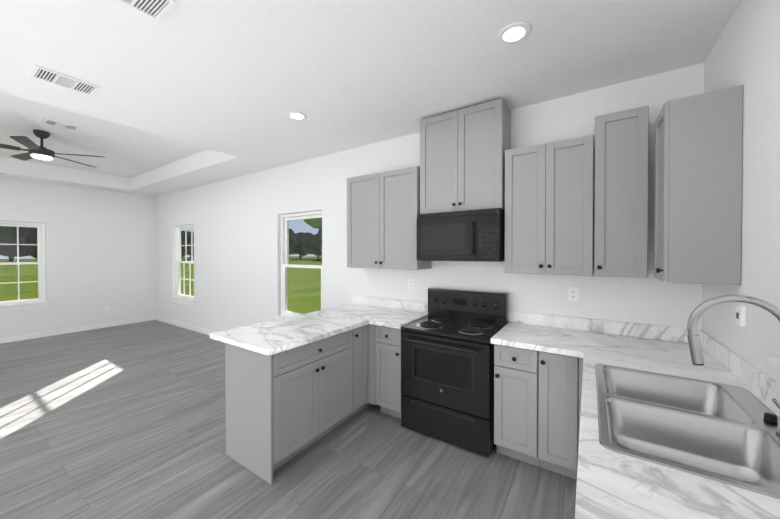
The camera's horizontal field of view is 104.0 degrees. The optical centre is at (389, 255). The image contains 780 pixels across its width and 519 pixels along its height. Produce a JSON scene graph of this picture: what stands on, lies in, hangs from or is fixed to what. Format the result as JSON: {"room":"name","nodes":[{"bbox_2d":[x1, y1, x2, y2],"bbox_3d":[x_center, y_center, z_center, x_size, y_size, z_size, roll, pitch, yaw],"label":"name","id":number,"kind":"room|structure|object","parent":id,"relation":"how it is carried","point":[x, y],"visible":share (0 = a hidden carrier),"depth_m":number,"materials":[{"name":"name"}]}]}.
{"room":"kitchen","nodes":[
{"label":"kitchen","id":0,"kind":"room"},
{"bbox_2d":[0,177,155,337],"bbox_3d":[-7.572,-0.096,4.220,0.160,3.260,7.200,0,1,33],"label":"wall","id":1,"kind":"structure","parent":0,"point":[99,250],"depth_m":6.20,"materials":[{"name":"paint"}]},
{"bbox_2d":[0,221,50,311],"bbox_3d":[-7.025,0.181,5.012,0.180,1.582,1.910,0,1,33],"label":"window","id":2,"kind":"structure","parent":1,"relation":"in","point":[38,302],"depth_m":5.61,"materials":[{"name":"white plastic"}]},
{"bbox_2d":[0,316,154,343],"bbox_3d":[-7.486,1.487,4.196,0.017,0.095,7.164,0,1,33],"label":"baseboard","id":3,"kind":"structure","parent":1,"relation":"attached to","point":[89,327],"depth_m":6.02,"materials":[{"name":"white wood"}]},
{"bbox_2d":[0,320,576,518],"bbox_3d":[-3.643,1.597,1.665,9.550,0.080,7.520,0,1,33],"label":"floor","id":4,"kind":"structure","parent":0,"point":[126,421],"depth_m":2.33,"materials":[{"name":"grey wood"}]},
{"bbox_2d":[225,327,360,483],"bbox_3d":[-0.793,1.105,2.606,0.566,0.888,0.924,0,1,33],"label":"base cabinet","id":5,"kind":"object","parent":4,"relation":"on","point":[284,407],"depth_m":2.28,"materials":[{"name":"grey wood"}]},
{"bbox_2d":[210,295,427,355],"bbox_3d":[-0.494,0.584,2.853,1.119,0.145,1.742,0,1,33],"label":"countertop","id":6,"kind":"structure","parent":5,"relation":"on","point":[270,338],"depth_m":2.78,"materials":[{"name":"stone"}]},
{"bbox_2d":[361,324,368,409],"bbox_3d":[-0.522,1.102,3.002,0.547,0.888,0.286,0,1,33],"label":"base cabinet","id":7,"kind":"object","parent":4,"relation":"on","point":[364,329],"depth_m":2.94,"materials":[{"name":"grey wood"}]},
{"bbox_2d":[369,324,402,418],"bbox_3d":[0.107,1.101,3.119,0.372,0.887,0.647,0,1,33],"label":"base cabinet","id":8,"kind":"object","parent":4,"relation":"on","point":[385,394],"visible":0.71,"depth_m":2.88,"materials":[{"name":"grey wood"}]},
{"bbox_2d":[401,288,507,456],"bbox_3d":[0.577,0.945,2.748,0.784,1.205,0.697,0,1,33],"label":"range","id":9,"kind":"object","parent":4,"relation":"on","point":[447,371],"visible":1,"depth_m":2.54,"materials":[{"name":"black metal"}]},
{"bbox_2d":[494,344,583,479],"bbox_3d":[1.207,1.107,2.400,0.617,0.887,0.647,0,1,33],"label":"base cabinet","id":10,"kind":"object","parent":4,"relation":"on","point":[537,403],"visible":0.83,"depth_m":2.16,"materials":[{"name":"grey wood"}]},
{"bbox_3d":[0.721,1.123,0.524,0.677,0.887,3.075,0,1,33],"label":"base cabinet","id":11,"kind":"object","parent":4,"relation":"on","visible":0},
{"bbox_2d":[491,311,779,518],"bbox_3d":[0.302,0.599,1.153,2.071,0.145,3.717,0,1,33],"label":"countertop","id":12,"kind":"structure","parent":11,"relation":"on","point":[612,485],"depth_m":1.31,"materials":[{"name":"stone"}]},
{"bbox_2d":[595,364,779,498],"bbox_3d":[1.192,0.724,1.231,0.592,0.194,0.924,0,1,33],"label":"double-bowl sink","id":13,"kind":"object","parent":12,"relation":"in","point":[723,433],"visible":0.81,"depth_m":1.24,"materials":[{"name":"silver metal"}]},
{"bbox_2d":[687,295,779,434],"bbox_3d":[1.287,0.386,1.111,0.294,0.483,0.091,0,1,33],"label":"gooseneck faucet","id":14,"kind":"object","parent":12,"relation":"on","point":[695,348],"visible":1,"depth_m":1.17,"materials":[{"name":"silver metal"}]},
{"bbox_2d":[763,412,777,422],"bbox_3d":[1.451,0.615,1.162,0.034,0.025,0.034,0,1,33],"label":"air gap cap","id":15,"kind":"object","parent":12,"relation":"on","point":[770,417],"visible":1,"depth_m":1.15,"materials":[{"name":"black"}]},
{"bbox_2d":[0,0,740,196],"bbox_3d":[-3.643,-1.523,1.637,9.230,0.360,7.200,0,1,33],"label":"ceiling","id":16,"kind":"structure","parent":0,"point":[188,94],"depth_m":2.20,"materials":[{"name":"paint"}]},
{"bbox_2d":[0,130,102,167],"bbox_3d":[-4.583,-1.444,3.965,1.279,0.353,1.258,0,1,33],"label":"ceiling fan","id":17,"kind":"object","parent":16,"relation":"hanging from","point":[36,151],"visible":1,"depth_m":3.93,"materials":[{"name":"grey metal"}]},
{"bbox_2d":[41,118,80,130],"bbox_3d":[-4.062,-1.614,3.763,0.220,0.009,0.300,0,1,33],"label":"ceiling vent","id":18,"kind":"object","parent":16,"relation":"attached to","point":[46,121],"visible":0.98,"depth_m":3.75,"materials":[{"name":"white metal"}]},
{"bbox_2d":[29,65,99,95],"bbox_3d":[-2.502,-1.342,2.350,0.240,0.009,0.340,0,1,33],"label":"ceiling vent","id":19,"kind":"object","parent":16,"relation":"in","point":[59,79],"visible":1,"depth_m":2.33,"materials":[{"name":"white metal"}]},
{"bbox_2d":[117,0,175,21],"bbox_3d":[-1.324,-1.335,1.520,0.240,0.009,0.360,0,1,33],"label":"ceiling vent","id":20,"kind":"object","parent":16,"relation":"in","point":[156,10],"visible":1,"depth_m":1.63,"materials":[{"name":"white metal"}]},
{"bbox_2d":[286,111,306,119],"bbox_3d":[-0.898,-1.347,2.938,0.190,0.008,0.190,0,1,33],"label":"recessed light","id":21,"kind":"object","parent":16,"relation":"in","point":[295,115],"visible":0.98,"depth_m":2.92,"materials":[{"name":"white plastic"}]},
{"bbox_2d":[497,21,530,44],"bbox_3d":[0.748,-1.338,1.838,0.190,0.008,0.190,0,1,33],"label":"recessed light","id":22,"kind":"object","parent":16,"relation":"in","point":[514,33],"visible":1,"depth_m":1.83,"materials":[{"name":"white plastic"}]},
{"bbox_2d":[155,63,703,331],"bbox_3d":[-1.628,-0.100,4.729,9.550,3.260,0.160,0,1,33],"label":"wall","id":23,"kind":"structure","parent":0,"point":[236,221],"depth_m":3.90,"materials":[{"name":"paint"}]},
{"bbox_2d":[170,224,194,305],"bbox_3d":[-4.349,0.179,6.482,1.070,1.662,0.180,0,1,33],"label":"window","id":24,"kind":"structure","parent":23,"relation":"in","point":[179,297],"depth_m":6.61,"materials":[{"name":"white plastic"}]},
{"bbox_2d":[155,316,214,334],"bbox_3d":[-2.944,1.476,5.494,6.137,0.095,0.017,0,1,33],"label":"baseboard","id":25,"kind":"structure","parent":23,"relation":"attached to","point":[172,322],"depth_m":6.36,"materials":[{"name":"white wood"}]},
{"bbox_2d":[274,211,321,318],"bbox_3d":[-1.303,0.196,4.489,1.050,1.662,0.180,0,1,33],"label":"window","id":26,"kind":"structure","parent":23,"relation":"in","point":[285,248],"depth_m":4.69,"materials":[{"name":"white plastic"}]},
{"bbox_2d":[347,166,430,269],"bbox_3d":[-0.035,-0.378,3.375,0.920,1.030,0.352,0,1,33],"label":"upper cabinet","id":27,"kind":"object","parent":23,"relation":"attached to","point":[383,209],"visible":0.98,"depth_m":3.22,"materials":[{"name":"grey wood"}]},
{"bbox_2d":[408,279,413,288],"bbox_3d":[0.237,0.316,3.410,0.072,0.116,0.006,0,1,33],"label":"electrical outlet","id":28,"kind":"object","parent":23,"relation":"attached to","point":[410,283],"visible":1,"depth_m":3.41,"materials":[{"name":"white plastic"}]},
{"bbox_2d":[420,98,510,213],"bbox_3d":[0.697,-0.867,2.893,0.780,0.925,0.352,0,1,33],"label":"upper cabinet","id":29,"kind":"object","parent":23,"relation":"attached to","point":[462,159],"visible":0.88,"depth_m":2.74,"materials":[{"name":"grey wood"}]},
{"bbox_2d":[417,208,504,261],"bbox_3d":[0.670,-0.177,2.859,0.768,0.446,0.447,0,1,33],"label":"over-the-range microwave","id":30,"kind":"object","parent":29,"relation":"attached to","point":[473,235],"visible":1,"depth_m":2.67,"materials":[{"name":"black metal"}]},
{"bbox_2d":[505,135,593,275],"bbox_3d":[1.296,-0.371,2.504,0.622,1.030,0.352,0,1,33],"label":"upper cabinet","id":31,"kind":"object","parent":23,"relation":"attached to","point":[549,186],"visible":1,"depth_m":2.36,"materials":[{"name":"grey wood"}]},
{"bbox_2d":[568,287,577,301],"bbox_3d":[1.538,0.324,2.559,0.072,0.116,0.006,0,1,33],"label":"electrical outlet","id":32,"kind":"object","parent":23,"relation":"attached to","point":[572,293],"visible":1,"depth_m":2.56,"materials":[{"name":"white plastic"}]},
{"bbox_2d":[594,106,648,277],"bbox_3d":[1.688,-0.433,2.248,0.302,1.160,0.352,0,1,33],"label":"upper cabinet","id":33,"kind":"object","parent":23,"relation":"attached to","point":[621,144],"visible":1,"depth_m":2.13,"materials":[{"name":"grey wood"}]},
{"bbox_2d":[702,0,779,380],"bbox_3d":[0.286,-0.051,-0.920,0.160,3.260,7.200,0,1,33],"label":"wall","id":34,"kind":"structure","parent":0,"point":[745,52],"depth_m":1.46,"materials":[{"name":"paint"}]},
{"bbox_2d":[654,85,742,284],"bbox_3d":[1.775,-0.367,1.808,0.332,1.035,0.330,0,1,33],"label":"upper cabinet","id":35,"kind":"object","parent":34,"relation":"attached to","point":[698,192],"visible":1,"depth_m":1.67,"materials":[{"name":"grey wood"}]},
{"bbox_2d":[736,304,746,328],"bbox_3d":[1.795,0.308,1.562,0.024,0.116,0.072,0,1,33],"label":"light switch","id":36,"kind":"object","parent":34,"relation":"attached to","point":[741,315],"visible":0.98,"depth_m":1.54,"materials":[{"name":"white plastic"}]},
{"bbox_2d":[768,357,779,385],"bbox_3d":[1.361,-0.051,0.767,0.180,1.162,1.090,0,1,33],"label":"window","id":37,"kind":"structure","parent":34,"relation":"in","point":[774,362],"depth_m":1.24,"materials":[{"name":"white plastic"}]},
{"label":"outside","id":38,"kind":"structure","parent":0,"visible":0},
{"bbox_2d":[0,256,321,313],"bbox_3d":[-25.834,1.638,32.435,240.000,0.100,220.000,0,1,33],"label":"ground","id":39,"kind":"structure","parent":38,"point":[315,277],"depth_m":19.44,"materials":[{"name":"green plant"}]},
{"bbox_2d":[0,226,31,260],"bbox_3d":[-87.373,-3.247,69.624,8.916,9.020,9.381,0,1,33],"label":"tree","id":40,"kind":"object","parent":39,"relation":"on","point":[11,249],"depth_m":68.31,"materials":[{"name":"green plant"}]},
{"bbox_2d":[26,227,36,258],"bbox_3d":[-83.102,-4.188,74.877,13.204,10.810,11.335,0,1,33],"label":"tree","id":41,"kind":"object","parent":39,"relation":"on","point":[32,241],"depth_m":69.89,"materials":[{"name":"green plant"}]},
{"bbox_2d":[181,231,193,258],"bbox_3d":[-63.999,-3.534,97.626,12.891,9.104,12.803,0,1,33],"label":"tree","id":42,"kind":"object","parent":39,"relation":"on","point":[183,242],"depth_m":93.57,"materials":[{"name":"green plant"}]},
{"bbox_2d":[289,229,294,242],"bbox_3d":[-38.382,-4.662,114.149,11.113,11.072,10.228,0,1,33],"label":"tree","id":43,"kind":"object","parent":39,"relation":"on","point":[291,232],"depth_m":112.04,"materials":[{"name":"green plant"}]},
{"bbox_2d":[289,232,312,257],"bbox_3d":[-32.288,-3.811,110.208,12.392,9.438,8.260,0,1,33],"label":"tree","id":44,"kind":"object","parent":39,"relation":"on","point":[300,235],"depth_m":107.29,"materials":[{"name":"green plant"}]},
{"bbox_2d":[304,218,321,229],"bbox_3d":[-1.698,-1.699,9.771,4.064,6.969,4.188,0,1,33],"label":"tree","id":45,"kind":"object","parent":39,"relation":"on","point":[313,223],"depth_m":10.03,"materials":[{"name":"green plant"}]},
{"bbox_2d":[306,234,321,257],"bbox_3d":[-25.051,-3.478,108.007,9.875,8.812,8.721,0,1,33],"label":"tree","id":46,"kind":"object","parent":39,"relation":"on","point":[314,251],"depth_m":105.62,"materials":[{"name":"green plant"}]},
{"bbox_2d":[315,229,321,251],"bbox_3d":[-21.687,-4.519,106.209,9.865,10.924,9.864,0,1,33],"label":"tree","id":47,"kind":"object","parent":39,"relation":"on","point":[319,236],"depth_m":104.71,"materials":[{"name":"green plant"}]}
]}

